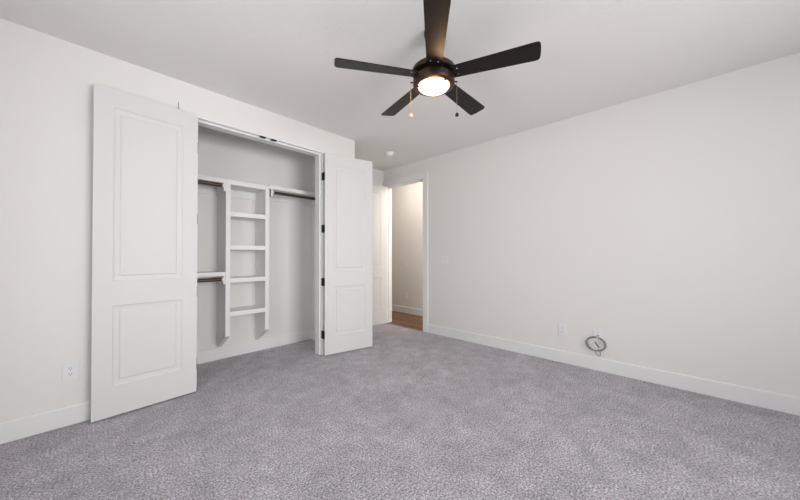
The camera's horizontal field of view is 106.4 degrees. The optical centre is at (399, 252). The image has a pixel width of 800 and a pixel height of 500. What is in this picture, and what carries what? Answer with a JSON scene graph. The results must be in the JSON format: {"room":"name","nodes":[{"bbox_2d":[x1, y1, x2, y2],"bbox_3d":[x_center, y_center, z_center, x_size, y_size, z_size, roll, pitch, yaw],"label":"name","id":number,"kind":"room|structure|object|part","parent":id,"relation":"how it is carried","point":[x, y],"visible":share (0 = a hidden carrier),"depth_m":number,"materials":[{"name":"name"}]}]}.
{"room":"empty bedroom","nodes":[
{"label":"empty bedroom","id":0,"kind":"room"},
{"bbox_2d":[0,18,354,443],"bbox_3d":[-2.009,-0.136,3.075,0.792,2.743,3.265,-1,-1,44],"label":"wall","id":1,"kind":"structure","parent":0,"point":[47,81],"depth_m":2.17,"materials":[{"name":"paint"}]},
{"bbox_2d":[62,361,78,381],"bbox_3d":[-2.357,0.846,2.141,0.009,0.128,0.080,-1,-1,44],"label":"outlet","id":2,"kind":"object","parent":1,"relation":"attached to","point":[70,371],"visible":1,"depth_m":2.14,"materials":[{"name":"white plastic"}]},
{"bbox_2d":[90,83,197,422],"bbox_3d":[-2.032,-0.005,2.433,0.079,2.446,0.662,0,-1,40],"label":"door","id":3,"kind":"structure","parent":1,"relation":"in","point":[145,216],"depth_m":2.37,"materials":[{"name":"white paint"}]},
{"bbox_2d":[197,271,224,283],"bbox_3d":[-2.236,0.274,3.152,0.305,0.134,0.626,-1,-1,44],"label":"closet shelf","id":4,"kind":"object","parent":1,"relation":"attached to","point":[204,274],"visible":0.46,"depth_m":3.25,"materials":[{"name":"white paint"}]},
{"bbox_2d":[197,277,222,282],"bbox_3d":[-2.139,0.288,3.059,0.049,0.049,0.584,-1,-1,44],"label":"closet rod","id":5,"kind":"object","parent":4,"relation":"attached to","point":[221,278],"visible":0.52,"depth_m":3.18,"materials":[{"name":"brown metal"}]},
{"bbox_2d":[198,175,225,194],"bbox_3d":[-2.237,-0.744,3.162,0.305,0.134,0.626,-1,-1,44],"label":"closet shelf","id":6,"kind":"object","parent":1,"relation":"attached to","point":[202,188],"visible":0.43,"depth_m":3.34,"materials":[{"name":"white paint"}]},
{"bbox_2d":[198,180,223,187],"bbox_3d":[-2.139,-0.741,3.069,0.049,0.049,0.584,-1,-1,44],"label":"closet rod","id":7,"kind":"object","parent":6,"relation":"attached to","point":[199,181],"visible":0.49,"depth_m":3.19,"materials":[{"name":"brown metal"}]},
{"bbox_2d":[217,179,268,346],"bbox_3d":[-1.855,0.144,3.549,0.309,1.907,0.473,-1,-1,44],"label":"closet shelving","id":8,"kind":"object","parent":1,"relation":"attached to","point":[234,189],"visible":0.88,"depth_m":3.48,"materials":[{"name":"white paint"}]},
{"bbox_3d":[-2.002,0.142,3.395,0.309,1.907,0.047,-1,-1,44],"label":"panel","id":9,"kind":"part","parent":8,"relation":"part of","materials":[{"name":"white paint"}]},
{"bbox_3d":[-1.854,0.679,3.545,0.308,0.050,0.379,-1,-1,44],"label":"shelf","id":10,"kind":"part","parent":8,"relation":"part of","materials":[{"name":"white paint"}]},
{"bbox_3d":[-1.854,0.307,3.549,0.308,0.050,0.379,-1,-1,44],"label":"shelf","id":11,"kind":"part","parent":8,"relation":"part of","materials":[{"name":"white paint"}]},
{"bbox_3d":[-1.855,-0.061,3.552,0.308,0.050,0.379,-1,-1,44],"label":"shelf","id":12,"kind":"part","parent":8,"relation":"part of","materials":[{"name":"white paint"}]},
{"bbox_3d":[-1.855,-0.431,3.555,0.308,0.050,0.379,-1,-1,44],"label":"shelf","id":13,"kind":"part","parent":8,"relation":"part of","materials":[{"name":"white paint"}]},
{"bbox_3d":[-1.855,-0.783,3.559,0.308,0.050,0.379,-1,-1,44],"label":"shelf","id":14,"kind":"part","parent":8,"relation":"part of","materials":[{"name":"white paint"}]},
{"bbox_3d":[-1.707,0.145,3.704,0.309,1.907,0.046,-1,-1,44],"label":"panel","id":15,"kind":"part","parent":8,"relation":"part of","materials":[{"name":"white paint"}]},
{"bbox_2d":[197,329,314,363],"bbox_3d":[-1.705,1.171,3.477,0.612,0.134,1.842,-1,-1,44],"label":"baseboard","id":16,"kind":"structure","parent":1,"relation":"attached to","point":[205,356],"depth_m":3.75,"materials":[{"name":"white paint"}]},
{"bbox_2d":[196,116,323,387],"bbox_3d":[-1.441,-0.003,3.216,0.140,2.478,1.333,-1,-1,44],"label":"door frame","id":17,"kind":"structure","parent":1,"relation":"attached to","point":[204,122],"depth_m":3.65,"materials":[{"name":"white paint"}]},
{"bbox_2d":[268,185,314,205],"bbox_3d":[-1.437,-0.755,3.998,0.305,0.134,0.740,-1,-1,44],"label":"closet shelf","id":18,"kind":"object","parent":1,"relation":"attached to","point":[272,197],"visible":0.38,"depth_m":4.00,"materials":[{"name":"white paint"}]},
{"bbox_2d":[273,191,314,199],"bbox_3d":[-1.332,-0.741,3.913,0.049,0.049,0.676,-1,-1,44],"label":"closet rod","id":19,"kind":"object","parent":18,"relation":"attached to","point":[274,192],"visible":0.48,"depth_m":3.85,"materials":[{"name":"brown metal"}]},
{"bbox_2d":[321,152,371,355],"bbox_3d":[-0.661,0.009,3.803,0.667,2.440,0.078,0,-1,-34],"label":"door","id":20,"kind":"structure","parent":1,"relation":"in","point":[347,227],"depth_m":3.76,"materials":[{"name":"white paint"}]},
{"bbox_2d":[372,168,382,185],"bbox_3d":[-1.856,-0.128,3.880,0.100,2.743,4.640,-1,-1,44],"label":"wall","id":21,"kind":"structure","parent":0,"point":[377,175],"depth_m":5.34,"materials":[{"name":"paint"}]},
{"bbox_2d":[0,311,799,499],"bbox_3d":[0.210,1.259,2.521,8.000,0.060,5.550,-1,-1,44],"label":"floor","id":22,"kind":"structure","parent":0,"point":[412,414],"depth_m":1.98,"materials":[{"name":"grey carpet"}]},
{"bbox_2d":[0,0,799,170],"bbox_3d":[0.209,-1.555,2.477,8.100,0.080,5.650,-1,-1,44],"label":"ceiling","id":23,"kind":"structure","parent":0,"point":[275,56],"depth_m":2.24,"materials":[{"name":"paint"}]},
{"bbox_2d":[385,151,393,156],"bbox_3d":[-0.157,-1.467,4.476,0.144,0.056,0.144,-1,-1,44],"label":"smoke detector","id":24,"kind":"object","parent":23,"relation":"attached to","point":[388,153],"visible":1,"depth_m":4.43,"materials":[{"name":"plastic"}]},
{"bbox_2d":[334,0,540,117],"bbox_3d":[0.255,-1.224,2.093,1.294,0.588,1.253,-1,-1,44],"label":"ceiling fan","id":25,"kind":"object","parent":23,"relation":"hanging from","point":[434,75],"visible":1,"depth_m":1.93,"materials":[{"name":"brown metal"}]},
{"bbox_3d":[-0.152,-1.214,1.968,0.548,0.032,0.134,0,-1,-13],"label":"blade","id":26,"kind":"part","parent":25,"relation":"part of","materials":[{"name":"black wood"}]},
{"bbox_3d":[0.029,-1.210,2.395,0.134,0.032,0.548,0,-1,-31],"label":"blade","id":27,"kind":"part","parent":25,"relation":"part of","materials":[{"name":"black wood"}]},
{"bbox_3d":[0.197,-1.217,1.665,0.134,0.032,0.548,0,-1,5],"label":"blade","id":28,"kind":"part","parent":25,"relation":"part of","materials":[{"name":"brown wood"}]},
{"bbox_3d":[0.490,-1.211,2.354,0.134,0.032,0.548,-1,-1,41],"label":"blade","id":29,"kind":"part","parent":25,"relation":"part of","materials":[{"name":"black wood"}]},
{"bbox_3d":[0.594,-1.215,1.903,0.548,0.032,0.134,0,-1,23],"label":"blade","id":30,"kind":"part","parent":25,"relation":"part of","materials":[{"name":"black wood"}]},
{"bbox_2d":[383,52,799,396],"bbox_3d":[1.771,-0.129,4.167,8.000,2.743,1.031,-1,-1,44],"label":"wall","id":31,"kind":"structure","parent":0,"point":[666,224],"depth_m":2.92,"materials":[{"name":"paint"}]},
{"bbox_2d":[372,184,386,325],"bbox_3d":[-0.529,0.029,5.070,0.047,2.425,0.814,-1,-1,45],"label":"door","id":32,"kind":"structure","parent":31,"relation":"in","point":[379,193],"depth_m":5.22,"materials":[{"name":"white paint"}]},
{"bbox_2d":[387,323,421,330],"bbox_3d":[0.067,1.250,5.070,0.852,0.006,0.036,-1,-1,44],"label":"trim","id":33,"kind":"structure","parent":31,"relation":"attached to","point":[387,323],"depth_m":5.02,"materials":[{"name":"grey metal"}]},
{"bbox_2d":[383,172,427,332],"bbox_3d":[0.107,-0.015,5.125,1.050,2.534,0.163,-1,-1,44],"label":"door frame","id":34,"kind":"structure","parent":31,"relation":"attached to","point":[421,177],"depth_m":4.96,"materials":[{"name":"white paint"}]},
{"bbox_2d":[392,305,422,315],"bbox_3d":[0.609,1.195,5.832,3.800,0.134,0.014,-1,-1,44],"label":"baseboard","id":35,"kind":"structure","parent":31,"relation":"attached to","point":[402,309],"depth_m":6.25,"materials":[{"name":"white paint"}]},
{"bbox_2d":[441,256,447,264],"bbox_3d":[0.668,0.112,4.498,0.124,0.124,0.011,-1,-1,44],"label":"light switch","id":36,"kind":"object","parent":31,"relation":"attached to","point":[444,259],"visible":1,"depth_m":4.50,"materials":[{"name":"white plastic"}]},
{"bbox_2d":[559,324,566,335],"bbox_3d":[1.835,0.868,3.377,0.078,0.124,0.009,-1,-1,44],"label":"outlet","id":37,"kind":"object","parent":31,"relation":"attached to","point":[562,328],"visible":1,"depth_m":3.37,"materials":[{"name":"white plastic"}]},
{"bbox_2d":[585,329,605,355],"bbox_3d":[2.053,0.940,3.142,0.191,0.262,0.088,-1,-1,44],"label":"cable plate","id":38,"kind":"object","parent":31,"relation":"attached to","point":[599,333],"depth_m":3.13,"materials":[{"name":"white plastic"}]},
{"bbox_3d":[2.053,0.967,3.142,0.062,0.209,0.184,0,-1,-38],"label":"cable coil","id":39,"kind":"part","parent":38,"relation":"part of","materials":[{"name":"grey plastic"}]},
{"bbox_2d":[428,324,799,415],"bbox_3d":[2.367,1.162,2.862,5.323,0.134,0.014,-1,-1,44],"label":"baseboard","id":40,"kind":"structure","parent":31,"relation":"attached to","point":[789,404],"depth_m":2.87,"materials":[{"name":"white paint"}]}
]}

